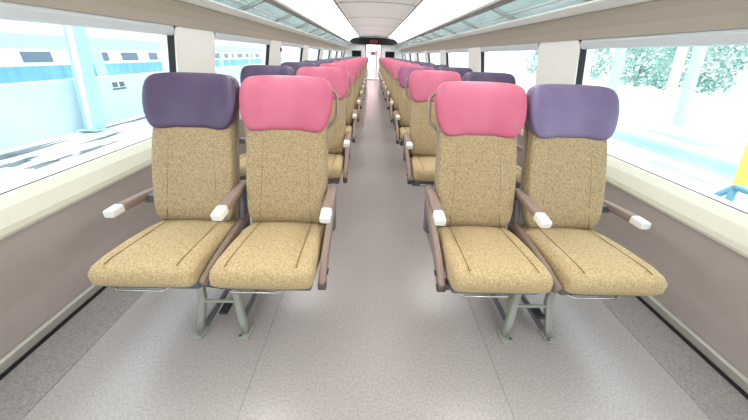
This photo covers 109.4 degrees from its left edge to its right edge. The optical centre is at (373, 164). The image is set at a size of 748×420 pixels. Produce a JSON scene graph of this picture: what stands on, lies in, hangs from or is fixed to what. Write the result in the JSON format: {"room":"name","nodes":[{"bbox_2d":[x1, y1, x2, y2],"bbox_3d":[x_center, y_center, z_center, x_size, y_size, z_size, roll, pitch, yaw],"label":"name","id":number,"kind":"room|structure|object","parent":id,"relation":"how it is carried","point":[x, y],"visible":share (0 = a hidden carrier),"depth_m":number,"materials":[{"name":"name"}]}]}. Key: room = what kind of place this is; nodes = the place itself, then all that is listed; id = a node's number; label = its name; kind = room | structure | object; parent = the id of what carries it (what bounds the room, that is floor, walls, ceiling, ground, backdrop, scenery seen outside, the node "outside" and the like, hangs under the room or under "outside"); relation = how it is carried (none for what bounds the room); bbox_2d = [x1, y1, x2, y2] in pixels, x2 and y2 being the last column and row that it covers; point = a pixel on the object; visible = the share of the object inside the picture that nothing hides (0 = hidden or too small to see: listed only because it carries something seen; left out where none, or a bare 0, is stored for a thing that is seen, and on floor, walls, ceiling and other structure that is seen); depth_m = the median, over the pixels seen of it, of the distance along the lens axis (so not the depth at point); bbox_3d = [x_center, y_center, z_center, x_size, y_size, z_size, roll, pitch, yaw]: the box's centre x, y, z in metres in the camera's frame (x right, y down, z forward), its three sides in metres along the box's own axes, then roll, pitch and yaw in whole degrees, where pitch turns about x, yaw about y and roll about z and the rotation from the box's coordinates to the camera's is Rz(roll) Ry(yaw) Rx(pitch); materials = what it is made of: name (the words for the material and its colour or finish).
{"room":"train carriage","nodes":[
{"label":"train carriage","id":0,"kind":"room"},
{"bbox_2d":[0,120,246,357],"bbox_3d":[-1.707,-1.700,6.701,0.130,0.545,18.500,1,23,-1],"label":"wall","id":1,"kind":"structure","parent":0,"point":[45,264],"depth_m":1.38,"materials":[{"name":"plastic"}]},
{"bbox_2d":[0,284,107,379],"bbox_3d":[-1.641,-1.479,6.793,0.032,0.066,18.500,1,23,-1],"label":"baseboard","id":2,"kind":"structure","parent":1,"relation":"attached to","point":[29,344],"depth_m":1.29,"materials":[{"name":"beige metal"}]},
{"bbox_2d":[0,286,147,419],"bbox_3d":[-1.518,-1.445,6.808,0.265,0.003,18.500,1,23,-1],"label":"floor","id":3,"kind":"structure","parent":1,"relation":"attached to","point":[21,389],"depth_m":1.23,"materials":[{"name":"carpet"}]},
{"bbox_2d":[0,1,175,194],"bbox_3d":[-1.642,0.214,0.015,0.242,0.830,4.725,1,23,-1],"label":"window","id":4,"kind":"structure","parent":1,"relation":"in","point":[8,10],"depth_m":1.40,"materials":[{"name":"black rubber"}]},
{"bbox_2d":[0,111,241,239],"bbox_3d":[-1.743,-2.011,6.571,0.177,0.147,18.500,1,23,-1],"label":"trim","id":5,"kind":"structure","parent":1,"relation":"attached to","point":[22,207],"depth_m":1.44,"materials":[{"name":"beige"}]},
{"bbox_2d":[159,26,215,72],"bbox_3d":[-1.668,-0.790,2.438,0.261,0.836,0.560,1,23,-1],"label":"trim","id":6,"kind":"structure","parent":1,"relation":"attached to","point":[194,48],"depth_m":2.27,"materials":[{"name":"white"}]},
{"bbox_2d":[213,32,270,64],"bbox_3d":[-1.665,-1.194,3.397,0.242,0.830,1.560,1,23,-1],"label":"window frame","id":7,"kind":"structure","parent":1,"relation":"in","point":[218,36],"depth_m":3.17,"materials":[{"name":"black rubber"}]},
{"bbox_2d":[262,40,281,65],"bbox_3d":[-1.682,-1.589,4.359,0.261,0.836,0.560,1,23,-1],"label":"trim","id":8,"kind":"structure","parent":1,"relation":"attached to","point":[275,55],"depth_m":4.16,"materials":[{"name":"white"}]},
{"bbox_2d":[282,42,303,61],"bbox_3d":[-1.678,-1.993,5.317,0.242,0.830,1.560,1,23,-1],"label":"window","id":9,"kind":"structure","parent":1,"relation":"in","point":[286,44],"depth_m":5.30,"materials":[{"name":"black plastic"}]},
{"bbox_2d":[297,45,308,61],"bbox_3d":[-1.695,-2.388,6.279,0.261,0.836,0.560,1,23,-1],"label":"trim","id":10,"kind":"structure","parent":1,"relation":"attached to","point":[306,47],"depth_m":6.04,"materials":[{"name":"white"}]},
{"bbox_2d":[315,47,323,59],"bbox_3d":[-1.708,-3.187,8.199,0.261,0.836,0.560,1,23,-1],"label":"trim","id":11,"kind":"structure","parent":1,"relation":"attached to","point":[322,48],"depth_m":7.94,"materials":[{"name":"white"}]},
{"bbox_2d":[22,80,710,419],"bbox_3d":[-0.027,-1.377,6.846,3.320,0.060,18.500,1,23,-1],"label":"floor","id":12,"kind":"structure","parent":0,"point":[380,342],"depth_m":1.29,"materials":[{"name":"grey plastic"}]},
{"bbox_2d":[191,280,313,339],"bbox_3d":[-0.759,0.638,1.433,0.920,0.331,0.395,1,23,-1],"label":"pedestal","id":13,"kind":"object","parent":12,"relation":"on","point":[203,324],"visible":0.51,"depth_m":1.31,"materials":[{"name":"grey metal"}]},
{"bbox_2d":[87,72,249,291],"bbox_3d":[-1.017,0.026,1.310,0.640,0.877,0.743,1,23,-1],"label":"seat","id":14,"kind":"object","parent":13,"relation":"on","point":[199,196],"visible":0.98,"depth_m":1.38,"materials":[{"name":"tan woven fabric"},{"name":"purple leather"},{"name":"plastic"}]},
{"bbox_2d":[87,219,242,286],"bbox_3d":[-0.977,0.403,1.336,0.436,0.164,0.500,1,23,-1],"label":"seat cushion","id":15,"kind":"object","parent":14,"relation":"on","point":[169,252],"depth_m":1.16,"materials":[{"name":"beige fabric"}]},
{"bbox_2d":[209,75,338,293],"bbox_3d":[-0.454,0.043,1.321,0.521,0.883,0.755,1,23,-1],"label":"seat","id":16,"kind":"object","parent":13,"relation":"on","point":[291,204],"visible":1,"depth_m":1.38,"materials":[{"name":"fabric"},{"name":"plastic"},{"name":"leather"}]},
{"bbox_2d":[209,221,325,289],"bbox_3d":[-0.481,0.415,1.345,0.436,0.164,0.500,1,23,-1],"label":"seat cushion","id":17,"kind":"object","parent":16,"relation":"on","point":[266,255],"depth_m":1.17,"materials":[{"name":"beige fabric"}]},
{"bbox_2d":[411,173,516,187],"bbox_3d":[0.783,0.256,2.476,0.920,0.331,0.395,1,23,-1],"label":"pedestal","id":18,"kind":"object","parent":12,"relation":"on","point":[413,182],"visible":0.02,"depth_m":2.29,"materials":[{"name":"grey metal"}]},
{"bbox_2d":[403,70,461,185],"bbox_3d":[0.539,-0.354,2.354,0.521,0.883,0.755,1,23,-1],"label":"seat","id":19,"kind":"object","parent":18,"relation":"on","point":[419,153],"visible":0.54,"depth_m":2.42,"materials":[{"name":"brown fabric"}]},
{"bbox_2d":[410,156,435,180],"bbox_3d":[0.545,0.019,2.378,0.436,0.164,0.500,1,23,-1],"label":"seat cushion","id":20,"kind":"object","parent":19,"relation":"on","point":[422,168],"depth_m":2.19,"materials":[{"name":"beige fabric"}]},
{"bbox_2d":[462,72,522,186],"bbox_3d":[1.102,-0.342,2.363,0.640,0.877,0.743,1,23,-1],"label":"seat","id":21,"kind":"object","parent":18,"relation":"on","point":[470,76],"visible":0.09,"depth_m":2.42,"materials":[{"name":"beige fabric"}]},
{"bbox_2d":[515,165,520,182],"bbox_3d":[1.041,0.032,2.387,0.436,0.164,0.500,1,23,-1],"label":"seat cushion","id":22,"kind":"object","parent":21,"relation":"on","point":[518,169],"depth_m":2.16,"materials":[{"name":"beige fabric"}]},
{"bbox_2d":[424,188,515,419],"bbox_3d":[0.523,-1.391,6.844,0.004,0.001,18.500,1,23,-1],"label":"trim","id":23,"kind":"structure","parent":12,"relation":"attached to","point":[424,188],"depth_m":1.25,"materials":[{"name":"plastic"}]},
{"bbox_2d":[445,278,556,343],"bbox_3d":[0.790,0.678,1.460,0.920,0.331,0.395,1,23,-1],"label":"pedestal","id":24,"kind":"object","parent":12,"relation":"on","point":[545,330],"visible":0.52,"depth_m":1.34,"materials":[{"name":"grey metal"}]},
{"bbox_2d":[423,81,552,297],"bbox_3d":[0.546,0.069,1.338,0.521,0.883,0.755,1,23,-1],"label":"seat","id":25,"kind":"object","parent":24,"relation":"on","point":[468,210],"visible":1,"depth_m":1.40,"materials":[{"name":"beige fabric"}]},
{"bbox_2d":[436,225,552,293],"bbox_3d":[0.552,0.442,1.363,0.436,0.164,0.500,1,23,-1],"label":"seat cushion","id":26,"kind":"object","parent":25,"relation":"on","point":[477,259],"depth_m":1.19,"materials":[{"name":"beige fabric"}]},
{"bbox_2d":[507,84,667,299],"bbox_3d":[1.109,0.080,1.348,0.640,0.877,0.743,1,23,-1],"label":"seat","id":27,"kind":"object","parent":24,"relation":"on","point":[559,199],"visible":0.97,"depth_m":1.41,"materials":[{"name":"beige fabric"}]},
{"bbox_2d":[515,225,667,295],"bbox_3d":[1.048,0.455,1.372,0.436,0.164,0.500,1,23,-1],"label":"seat cushion","id":28,"kind":"object","parent":27,"relation":"on","point":[585,262],"depth_m":1.20,"materials":[{"name":"beige fabric"}]},
{"bbox_3d":[-0.766,0.216,2.449,0.920,0.331,0.395,1,23,-1],"label":"pedestal","id":29,"kind":"object","parent":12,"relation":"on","visible":0},
{"bbox_2d":[239,65,294,180],"bbox_3d":[-1.024,-0.397,2.326,0.640,0.877,0.743,1,23,-1],"label":"seat","id":30,"kind":"object","parent":29,"relation":"on","point":[247,71],"visible":0.11,"depth_m":2.39,"materials":[{"name":"fabric"},{"name":"plastic"},{"name":"leather"}]},
{"bbox_2d":[240,153,245,176],"bbox_3d":[-0.984,-0.020,2.352,0.436,0.164,0.500,1,23,-1],"label":"seat cushion","id":31,"kind":"object","parent":30,"relation":"on","point":[242,157],"depth_m":2.12,"materials":[{"name":"beige fabric"}]},
{"bbox_2d":[296,67,351,182],"bbox_3d":[-0.461,-0.380,2.336,0.521,0.883,0.755,1,23,-1],"label":"seat","id":32,"kind":"object","parent":29,"relation":"on","point":[338,139],"visible":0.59,"depth_m":2.40,"materials":[{"name":"fabric"},{"name":"plastic"},{"name":"leather"}]},
{"bbox_2d":[328,153,344,178],"bbox_3d":[-0.488,-0.007,2.360,0.436,0.164,0.500,1,23,-1],"label":"seat cushion","id":33,"kind":"object","parent":32,"relation":"on","point":[336,161],"depth_m":2.20,"materials":[{"name":"beige fabric"}]},
{"bbox_3d":[0.776,-0.167,3.491,0.920,0.331,0.395,1,23,-1],"label":"pedestal","id":34,"kind":"object","parent":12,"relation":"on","visible":0},
{"bbox_2d":[394,66,434,143],"bbox_3d":[0.532,-0.777,3.369,0.521,0.883,0.755,1,23,-1],"label":"seat","id":35,"kind":"object","parent":34,"relation":"on","point":[402,118],"visible":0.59,"depth_m":3.44,"materials":[{"name":"fabric"},{"name":"plastic"},{"name":"leather"}]},
{"bbox_2d":[399,127,409,139],"bbox_3d":[0.539,-0.403,3.394,0.436,0.164,0.500,1,23,-1],"label":"seat cushion","id":36,"kind":"object","parent":35,"relation":"on","point":[402,130],"depth_m":3.22,"materials":[{"name":"beige fabric"}]},
{"bbox_2d":[437,67,472,79],"bbox_3d":[1.095,-0.765,3.379,0.640,0.877,0.743,1,23,-1],"label":"seat","id":37,"kind":"object","parent":34,"relation":"on","point":[462,71],"visible":0.08,"depth_m":3.44,"materials":[{"name":"fabric"}]},
{"bbox_3d":[0.769,-0.590,4.507,0.920,0.331,0.395,1,23,-1],"label":"pedestal","id":38,"kind":"object","parent":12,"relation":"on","visible":0},
{"bbox_2d":[390,63,419,122],"bbox_3d":[0.525,-1.200,4.385,0.521,0.883,0.755,1,23,-1],"label":"seat","id":39,"kind":"object","parent":38,"relation":"on","point":[395,101],"visible":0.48,"depth_m":4.46,"materials":[{"name":"fabric"},{"name":"plastic"},{"name":"leather"}]},
{"bbox_2d":[423,64,448,70],"bbox_3d":[1.088,-1.188,4.394,0.640,0.877,0.743,1,23,-1],"label":"seat","id":40,"kind":"object","parent":38,"relation":"on","point":[435,66],"visible":0.06,"depth_m":4.46,"materials":[{"name":"fabric"}]},
{"bbox_3d":[0.762,-1.012,5.522,0.920,0.331,0.395,1,23,-1],"label":"pedestal","id":41,"kind":"object","parent":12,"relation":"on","visible":0},
{"bbox_2d":[386,62,410,109],"bbox_3d":[0.518,-1.622,5.400,0.521,0.883,0.755,1,23,-1],"label":"seat","id":42,"kind":"object","parent":41,"relation":"on","point":[390,91],"visible":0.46,"depth_m":5.48,"materials":[{"name":"fabric"}]},
{"bbox_3d":[-0.780,-0.629,4.480,0.920,0.331,0.395,1,23,-1],"label":"pedestal","id":43,"kind":"object","parent":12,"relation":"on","visible":0},
{"bbox_2d":[302,60,328,66],"bbox_3d":[-1.038,-1.242,4.357,0.640,0.877,0.743,1,23,-1],"label":"seat","id":44,"kind":"object","parent":43,"relation":"on","point":[318,63],"visible":0.04,"depth_m":4.43,"materials":[{"name":"fabric"}]},
{"bbox_2d":[332,61,360,121],"bbox_3d":[-0.475,-1.225,4.367,0.521,0.883,0.755,1,23,-1],"label":"seat","id":45,"kind":"object","parent":43,"relation":"on","point":[355,101],"visible":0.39,"depth_m":4.45,"materials":[{"name":"fabric"},{"name":"plastic"},{"name":"leather"}]},
{"bbox_3d":[-0.787,-1.052,5.495,0.920,0.331,0.395,1,23,-1],"label":"pedestal","id":46,"kind":"object","parent":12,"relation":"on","visible":0},
{"bbox_2d":[340,60,362,108],"bbox_3d":[-0.482,-1.648,5.383,0.521,0.883,0.755,1,23,-1],"label":"seat","id":47,"kind":"object","parent":46,"relation":"on","point":[357,61],"visible":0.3,"depth_m":5.46,"materials":[{"name":"fabric"}]},
{"bbox_3d":[-0.773,-0.207,3.464,0.920,0.331,0.395,1,23,-1],"label":"pedestal","id":48,"kind":"object","parent":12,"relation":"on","visible":0},
{"bbox_2d":[280,62,316,75],"bbox_3d":[-1.031,-0.820,3.341,0.640,0.877,0.743,1,23,-1],"label":"seat","id":49,"kind":"object","parent":48,"relation":"on","point":[295,65],"visible":0.09,"depth_m":3.41,"materials":[{"name":"fabric"}]},
{"bbox_2d":[319,63,357,142],"bbox_3d":[-0.468,-0.802,3.352,0.521,0.883,0.755,1,23,-1],"label":"seat","id":50,"kind":"object","parent":48,"relation":"on","point":[350,114],"visible":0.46,"depth_m":3.43,"materials":[{"name":"fabric"},{"name":"plastic"},{"name":"leather"}]},
{"bbox_2d":[346,125,352,135],"bbox_3d":[-0.495,-0.430,3.376,0.436,0.164,0.500,1,23,-1],"label":"seat cushion","id":51,"kind":"object","parent":50,"relation":"on","point":[348,127],"depth_m":3.27,"materials":[{"name":"beige fabric"}]},
{"bbox_3d":[-0.794,-1.475,6.511,0.920,0.331,0.395,1,23,-1],"label":"pedestal","id":52,"kind":"object","parent":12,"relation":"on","visible":0},
{"bbox_2d":[346,59,364,99],"bbox_3d":[-0.489,-2.071,6.398,0.521,0.883,0.755,1,23,-1],"label":"seat","id":53,"kind":"object","parent":52,"relation":"on","point":[361,84],"visible":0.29,"depth_m":6.48,"materials":[{"name":"brown fabric"}]},
{"bbox_3d":[0.755,-1.435,6.538,0.920,0.331,0.395,1,23,-1],"label":"pedestal","id":54,"kind":"object","parent":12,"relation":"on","visible":0},
{"bbox_2d":[384,61,403,100],"bbox_3d":[0.511,-2.045,6.416,0.521,0.883,0.755,1,23,-1],"label":"seat","id":55,"kind":"object","parent":54,"relation":"on","point":[386,87],"visible":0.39,"depth_m":6.49,"materials":[{"name":"brown fabric"}]},
{"bbox_3d":[0.748,-1.858,7.553,0.920,0.331,0.395,1,23,-1],"label":"pedestal","id":56,"kind":"object","parent":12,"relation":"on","visible":0},
{"bbox_2d":[383,60,399,93],"bbox_3d":[0.504,-2.467,7.431,0.521,0.883,0.755,1,23,-1],"label":"seat","id":57,"kind":"object","parent":56,"relation":"on","point":[385,61],"visible":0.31,"depth_m":7.51,"materials":[{"name":"brown fabric"}]},
{"bbox_3d":[0.741,-2.280,8.569,0.920,0.331,0.395,1,23,-1],"label":"pedestal","id":58,"kind":"object","parent":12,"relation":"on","visible":0},
{"bbox_2d":[381,59,394,89],"bbox_3d":[0.497,-2.890,8.447,0.521,0.883,0.755,1,23,-1],"label":"seat","id":59,"kind":"object","parent":58,"relation":"on","point":[383,78],"visible":0.29,"depth_m":8.54,"materials":[{"name":"brown fabric"}]},
{"bbox_2d":[343,36,401,58],"bbox_3d":[-0.049,-6.082,14.951,3.600,2.400,0.080,1,23,-1],"label":"wall","id":60,"kind":"structure","parent":0,"point":[360,47],"depth_m":14.76,"materials":[{"name":"white"}]},
{"bbox_2d":[0,0,346,50],"bbox_3d":[-1.548,-2.897,6.204,0.220,0.175,18.500,1,23,-1],"label":"trim","id":61,"kind":"structure","parent":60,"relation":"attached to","point":[178,13],"depth_m":1.99,"materials":[{"name":"plastic"}]},
{"bbox_2d":[179,0,353,47],"bbox_3d":[-1.249,-3.052,6.141,0.377,0.202,18.500,1,23,-1],"label":"luggage rack","id":62,"kind":"object","parent":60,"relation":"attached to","point":[240,12],"visible":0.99,"depth_m":3.22,"materials":[{"name":"white plastic"}]},
{"bbox_2d":[213,0,347,44],"bbox_3d":[-1.431,-3.111,6.115,0.240,0.295,18.500,1,23,-1],"label":"trim","id":63,"kind":"structure","parent":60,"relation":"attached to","point":[266,7],"depth_m":3.69,"materials":[{"name":"white"}]},
{"bbox_2d":[352,50,360,56],"bbox_3d":[-0.973,-6.227,14.809,0.520,0.320,0.054,1,23,-1],"label":"wall screen","id":64,"kind":"object","parent":60,"relation":"attached to","point":[355,53],"visible":1,"depth_m":14.78,"materials":[{"name":"black plastic"}]},
{"bbox_2d":[365,44,381,79],"bbox_3d":[-0.056,-5.813,14.954,0.960,1.900,0.240,1,23,-1],"label":"door","id":65,"kind":"structure","parent":60,"relation":"in","point":[372,52],"depth_m":14.88,"materials":[{"name":"grey"}]},
{"bbox_2d":[350,38,397,44],"bbox_3d":[-0.023,-6.746,14.444,2.600,0.334,0.325,1,23,-1],"label":"display board","id":66,"kind":"object","parent":60,"relation":"attached to","point":[370,41],"visible":0.88,"depth_m":14.31,"materials":[{"name":"black"}]},
{"bbox_2d":[399,0,584,47],"bbox_3d":[1.488,-3.035,6.167,0.240,0.295,18.500,1,23,-1],"label":"trim","id":67,"kind":"structure","parent":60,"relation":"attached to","point":[518,5],"depth_m":2.98,"materials":[{"name":"white"}]},
{"bbox_2d":[393,0,651,48],"bbox_3d":[1.303,-2.986,6.186,0.377,0.202,18.500,1,23,-1],"label":"luggage rack","id":68,"kind":"object","parent":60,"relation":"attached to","point":[589,6],"visible":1,"depth_m":2.66,"materials":[{"name":"white plastic"}]},
{"bbox_2d":[400,0,747,52],"bbox_3d":[1.591,-2.816,6.259,0.220,0.175,18.500,1,23,-1],"label":"trim","id":69,"kind":"structure","parent":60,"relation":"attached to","point":[654,17],"depth_m":1.66,"materials":[{"name":"plastic"}]},
{"bbox_2d":[366,45,380,78],"bbox_3d":[-0.056,-6.292,15.665,1.520,2.360,1.560,1,23,-1],"label":"wall","id":70,"kind":"structure","parent":0,"point":[371,65],"depth_m":16.35,"materials":[{"name":"white"}]},
{"bbox_2d":[236,290,284,419],"bbox_3d":[-0.576,-1.420,6.825,0.004,0.001,18.500,1,23,-1],"label":"trim","id":71,"kind":"structure","parent":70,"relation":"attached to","point":[284,290],"depth_m":1.22,"materials":[{"name":"plastic"}]},
{"bbox_2d":[332,0,359,36],"bbox_3d":[-0.722,-3.457,5.976,0.043,0.025,18.500,1,23,-1],"label":"trim","id":72,"kind":"structure","parent":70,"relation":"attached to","point":[334,1],"depth_m":6.23,"materials":[{"name":"grey"}]},
{"bbox_2d":[388,0,423,37],"bbox_3d":[0.804,-3.418,6.003,0.043,0.025,18.500,1,23,-1],"label":"trim","id":73,"kind":"structure","parent":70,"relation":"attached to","point":[421,1],"depth_m":5.99,"materials":[{"name":"grey"}]},
{"bbox_2d":[335,0,420,37],"bbox_3d":[0.040,-3.398,6.006,3.200,0.520,18.500,1,23,-1],"label":"ceiling","id":74,"kind":"structure","parent":0,"point":[364,12],"depth_m":6.43,"materials":[{"name":"white"}]},
{"bbox_2d":[279,0,357,40],"bbox_3d":[-1.024,-3.277,5.832,0.545,0.285,18.060,1,23,-1],"label":"ceiling light","id":75,"kind":"object","parent":74,"relation":"attached to","point":[326,13],"visible":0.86,"depth_m":5.72,"materials":[{"name":"white"}]},
{"bbox_2d":[389,0,492,42],"bbox_3d":[1.100,-3.223,5.869,0.545,0.285,18.060,1,23,-1],"label":"ceiling light","id":76,"kind":"object","parent":74,"relation":"attached to","point":[429,14],"visible":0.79,"depth_m":5.22,"materials":[{"name":"white"}]},
{"bbox_2d":[516,135,747,376],"bbox_3d":[1.671,-1.613,6.760,0.130,0.545,18.500,1,23,-1],"label":"wall","id":77,"kind":"structure","parent":0,"point":[707,280],"depth_m":1.39,"materials":[{"name":"plastic"}]},
{"bbox_2d":[424,51,431,62],"bbox_3d":[1.696,-3.100,8.259,0.261,0.836,0.560,1,23,-1],"label":"trim","id":78,"kind":"structure","parent":77,"relation":"attached to","point":[425,52],"depth_m":8.02,"materials":[{"name":"white"}]},
{"bbox_2d":[440,50,450,66],"bbox_3d":[1.709,-2.301,6.338,0.261,0.836,0.560,1,23,-1],"label":"trim","id":79,"kind":"structure","parent":77,"relation":"attached to","point":[442,52],"depth_m":6.10,"materials":[{"name":"white"}]},
{"bbox_2d":[445,48,467,65],"bbox_3d":[1.706,-1.906,5.376,0.242,0.830,1.560,1,23,-1],"label":"window","id":80,"kind":"structure","parent":77,"relation":"in","point":[460,50],"depth_m":5.33,"materials":[{"name":"grey plastic"}]},
{"bbox_2d":[468,47,487,71],"bbox_3d":[1.722,-1.501,4.418,0.261,0.836,0.560,1,23,-1],"label":"trim","id":81,"kind":"structure","parent":77,"relation":"attached to","point":[474,54],"depth_m":4.21,"materials":[{"name":"white"}]},
{"bbox_2d":[480,43,539,71],"bbox_3d":[1.719,-1.107,3.456,0.242,0.830,1.560,1,23,-1],"label":"window","id":82,"kind":"structure","parent":77,"relation":"in","point":[532,46],"depth_m":3.19,"materials":[{"name":"grey plastic"}]},
{"bbox_2d":[535,40,593,84],"bbox_3d":[1.735,-0.702,2.498,0.261,0.836,0.560,1,23,-1],"label":"trim","id":83,"kind":"structure","parent":77,"relation":"attached to","point":[557,62],"depth_m":2.33,"materials":[{"name":"white"}]},
{"bbox_2d":[517,187,747,399],"bbox_3d":[1.590,-1.396,6.850,0.032,0.066,18.500,1,23,-1],"label":"baseboard","id":84,"kind":"structure","parent":77,"relation":"attached to","point":[725,368],"depth_m":1.32,"materials":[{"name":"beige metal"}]},
{"bbox_2d":[519,126,747,257],"bbox_3d":[1.728,-1.922,6.632,0.177,0.147,18.500,1,23,-1],"label":"trim","id":85,"kind":"structure","parent":77,"relation":"attached to","point":[726,225],"depth_m":1.47,"materials":[{"name":"beige"}]},
{"bbox_2d":[576,28,747,213],"bbox_3d":[1.742,0.301,0.075,0.242,0.830,4.725,1,23,-1],"label":"window","id":86,"kind":"structure","parent":77,"relation":"in","point":[730,37],"depth_m":1.47,"materials":[{"name":"grey plastic"}]},
{"bbox_2d":[597,296,747,419],"bbox_3d":[1.466,-1.368,6.860,0.265,0.003,18.500,1,23,-1],"label":"floor","id":87,"kind":"structure","parent":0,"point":[709,390],"depth_m":1.28,"materials":[{"name":"carpet"}]},
{"label":"outside","id":88,"kind":"structure","parent":0,"visible":0},
{"bbox_2d":[0,114,151,187],"bbox_3d":[-3.528,-3.024,10.632,3.050,0.100,38.000,1,23,-1],"label":"platform","id":89,"kind":"object","parent":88,"point":[138,129],"depth_m":3.75,"materials":[{"name":"concrete"}]},
{"bbox_2d":[0,156,37,167],"bbox_3d":[-4.331,-0.020,3.209,0.210,0.001,0.528,1,23,-1],"label":"puddle","id":90,"kind":"object","parent":89,"relation":"on","point":[19,162],"visible":1,"depth_m":3.23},
{"bbox_2d":[0,139,70,159],"bbox_3d":[-4.719,0.053,3.002,0.268,0.001,2.341,1,23,-1],"label":"puddle","id":91,"kind":"object","parent":89,"relation":"on","point":[33,148],"visible":1,"depth_m":3.59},
{"bbox_2d":[20,154,74,169],"bbox_3d":[-3.998,-0.044,3.291,0.166,0.001,0.541,1,23,-1],"label":"puddle","id":92,"kind":"object","parent":89,"relation":"on","point":[46,163],"visible":1,"depth_m":3.23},
{"bbox_2d":[62,25,113,131],"bbox_3d":[-4.738,-2.135,4.171,0.350,3.208,0.797,1,23,-1],"label":"post","id":93,"kind":"object","parent":89,"relation":"on","point":[76,39],"visible":0.8,"depth_m":4.35,"materials":[{"name":"white paint"}]},
{"bbox_2d":[76,141,118,155],"bbox_3d":[-3.964,-0.246,3.780,0.138,0.001,0.728,1,23,-1],"label":"puddle","id":94,"kind":"object","parent":89,"relation":"on","point":[99,146],"visible":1,"depth_m":3.75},
{"bbox_2d":[74,130,125,145],"bbox_3d":[-4.295,-0.439,4.219,0.142,0.001,0.868,1,23,-1],"label":"puddle","id":95,"kind":"object","parent":89,"relation":"on","point":[113,134],"visible":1,"depth_m":4.21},
{"bbox_2d":[72,116,144,136],"bbox_3d":[-4.755,-0.871,5.221,0.180,0.001,2.216,1,23,-1],"label":"puddle","id":96,"kind":"object","parent":89,"relation":"on","point":[141,118],"visible":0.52,"depth_m":5.08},
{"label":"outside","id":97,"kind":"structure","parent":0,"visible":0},
{"bbox_2d":[283,61,747,100],"bbox_3d":[-0.212,-9.100,28.706,120.000,0.100,120.000,1,23,-1],"label":"ground","id":98,"kind":"structure","parent":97,"point":[740,91],"depth_m":34.28,"materials":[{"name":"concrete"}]},
{"bbox_2d":[0,19,282,83],"bbox_3d":[-16.055,-7.269,17.445,3.230,3.500,54.000,1,23,-1],"label":"coach","id":99,"kind":"object","parent":98,"relation":"on","point":[29,51],"visible":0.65,"depth_m":13.47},
{"bbox_2d":[0,59,314,150],"bbox_3d":[-5.132,-2.922,10.664,0.150,2.050,38.000,1,23,-1],"label":"wall","id":100,"kind":"structure","parent":98,"relation":"on","point":[35,111],"depth_m":4.15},
{"bbox_2d":[109,79,126,89],"bbox_3d":[-4.983,-1.567,5.163,0.020,0.180,0.320,1,23,-1],"label":"wall sign","id":101,"kind":"object","parent":100,"relation":"attached to","point":[115,84],"visible":1,"depth_m":5.14,"materials":[{"name":"white"}]},
{"bbox_2d":[524,51,537,73],"bbox_3d":[18.863,-10.756,28.759,5.002,4.095,4.845,17,27,32],"label":"tree","id":102,"kind":"object","parent":98,"relation":"on","point":[533,67],"visible":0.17,"depth_m":29.03,"materials":[{"name":"green plant"}]},
{"bbox_2d":[589,49,612,79],"bbox_3d":[18.276,-8.797,23.353,4.289,4.593,4.195,1,23,-1],"label":"tree","id":103,"kind":"object","parent":98,"relation":"on","point":[599,56],"visible":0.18,"depth_m":22.21,"materials":[{"name":"green plant"}]},
{"bbox_2d":[457,65,747,142],"bbox_3d":[13.471,-5.431,18.954,0.200,1.450,51.000,1,23,-1],"label":"wall","id":104,"kind":"structure","parent":98,"relation":"on","point":[718,116],"depth_m":11.07,"materials":[{"name":"white"}]},
{"bbox_2d":[607,48,626,92],"bbox_3d":[11.751,-4.389,12.827,0.600,4.219,1.102,1,23,-1],"label":"column","id":105,"kind":"structure","parent":98,"relation":"on","point":[619,55],"depth_m":12.76,"materials":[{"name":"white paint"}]},
{"bbox_2d":[524,90,747,207],"bbox_3d":[5.364,-4.042,15.685,7.050,0.900,48.000,1,23,-1],"label":"railway track","id":106,"kind":"structure","parent":98,"relation":"on","point":[626,122],"depth_m":5.61,"materials":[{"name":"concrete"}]},
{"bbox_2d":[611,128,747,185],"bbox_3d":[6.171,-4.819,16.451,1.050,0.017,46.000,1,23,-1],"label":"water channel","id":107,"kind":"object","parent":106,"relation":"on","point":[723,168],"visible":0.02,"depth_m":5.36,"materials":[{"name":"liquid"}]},
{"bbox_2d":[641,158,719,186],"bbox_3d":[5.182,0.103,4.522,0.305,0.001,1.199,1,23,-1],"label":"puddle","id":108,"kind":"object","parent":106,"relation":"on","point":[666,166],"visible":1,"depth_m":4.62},
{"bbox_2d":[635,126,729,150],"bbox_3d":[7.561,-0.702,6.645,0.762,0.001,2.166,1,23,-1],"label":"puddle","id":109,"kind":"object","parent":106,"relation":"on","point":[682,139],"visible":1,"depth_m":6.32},
{"bbox_2d":[712,185,747,201],"bbox_3d":[2.625,0.655,1.832,0.074,0.924,1.691,1,23,-1],"label":"railing","id":110,"kind":"object","parent":106,"relation":"on","point":[731,191],"visible":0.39,"depth_m":1.93,"materials":[{"name":"blue paint"}]},
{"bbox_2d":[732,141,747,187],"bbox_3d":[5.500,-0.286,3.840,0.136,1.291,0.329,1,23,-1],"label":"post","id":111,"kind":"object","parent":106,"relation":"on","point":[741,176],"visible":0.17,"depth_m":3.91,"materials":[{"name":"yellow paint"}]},
{"bbox_2d":[606,47,675,86],"bbox_3d":[18.868,-6.638,18.760,4.069,4.172,3.940,-14,27,-33],"label":"tree","id":112,"kind":"object","parent":98,"relation":"on","point":[636,52],"visible":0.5,"depth_m":18.33,"materials":[{"name":"green plant"}]},
{"bbox_2d":[657,47,688,123],"bbox_3d":[10.973,-3.097,9.649,0.400,4.195,0.953,1,23,-1],"label":"column","id":113,"kind":"structure","parent":98,"relation":"on","point":[681,52],"depth_m":9.68,"materials":[{"name":"beige paint"}]},
{"bbox_2d":[671,46,707,127],"bbox_3d":[10.977,-2.883,9.137,0.440,4.200,0.983,1,23,-1],"label":"column","id":114,"kind":"structure","parent":98,"relation":"on","point":[698,54],"depth_m":9.17,"materials":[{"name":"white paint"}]},
{"bbox_2d":[646,45,747,96],"bbox_3d":[17.350,-5.158,14.470,3.970,4.640,4.000,1,23,-1],"label":"tree","id":115,"kind":"object","parent":98,"relation":"on","point":[707,81],"visible":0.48,"depth_m":13.77,"materials":[{"name":"green plant"}]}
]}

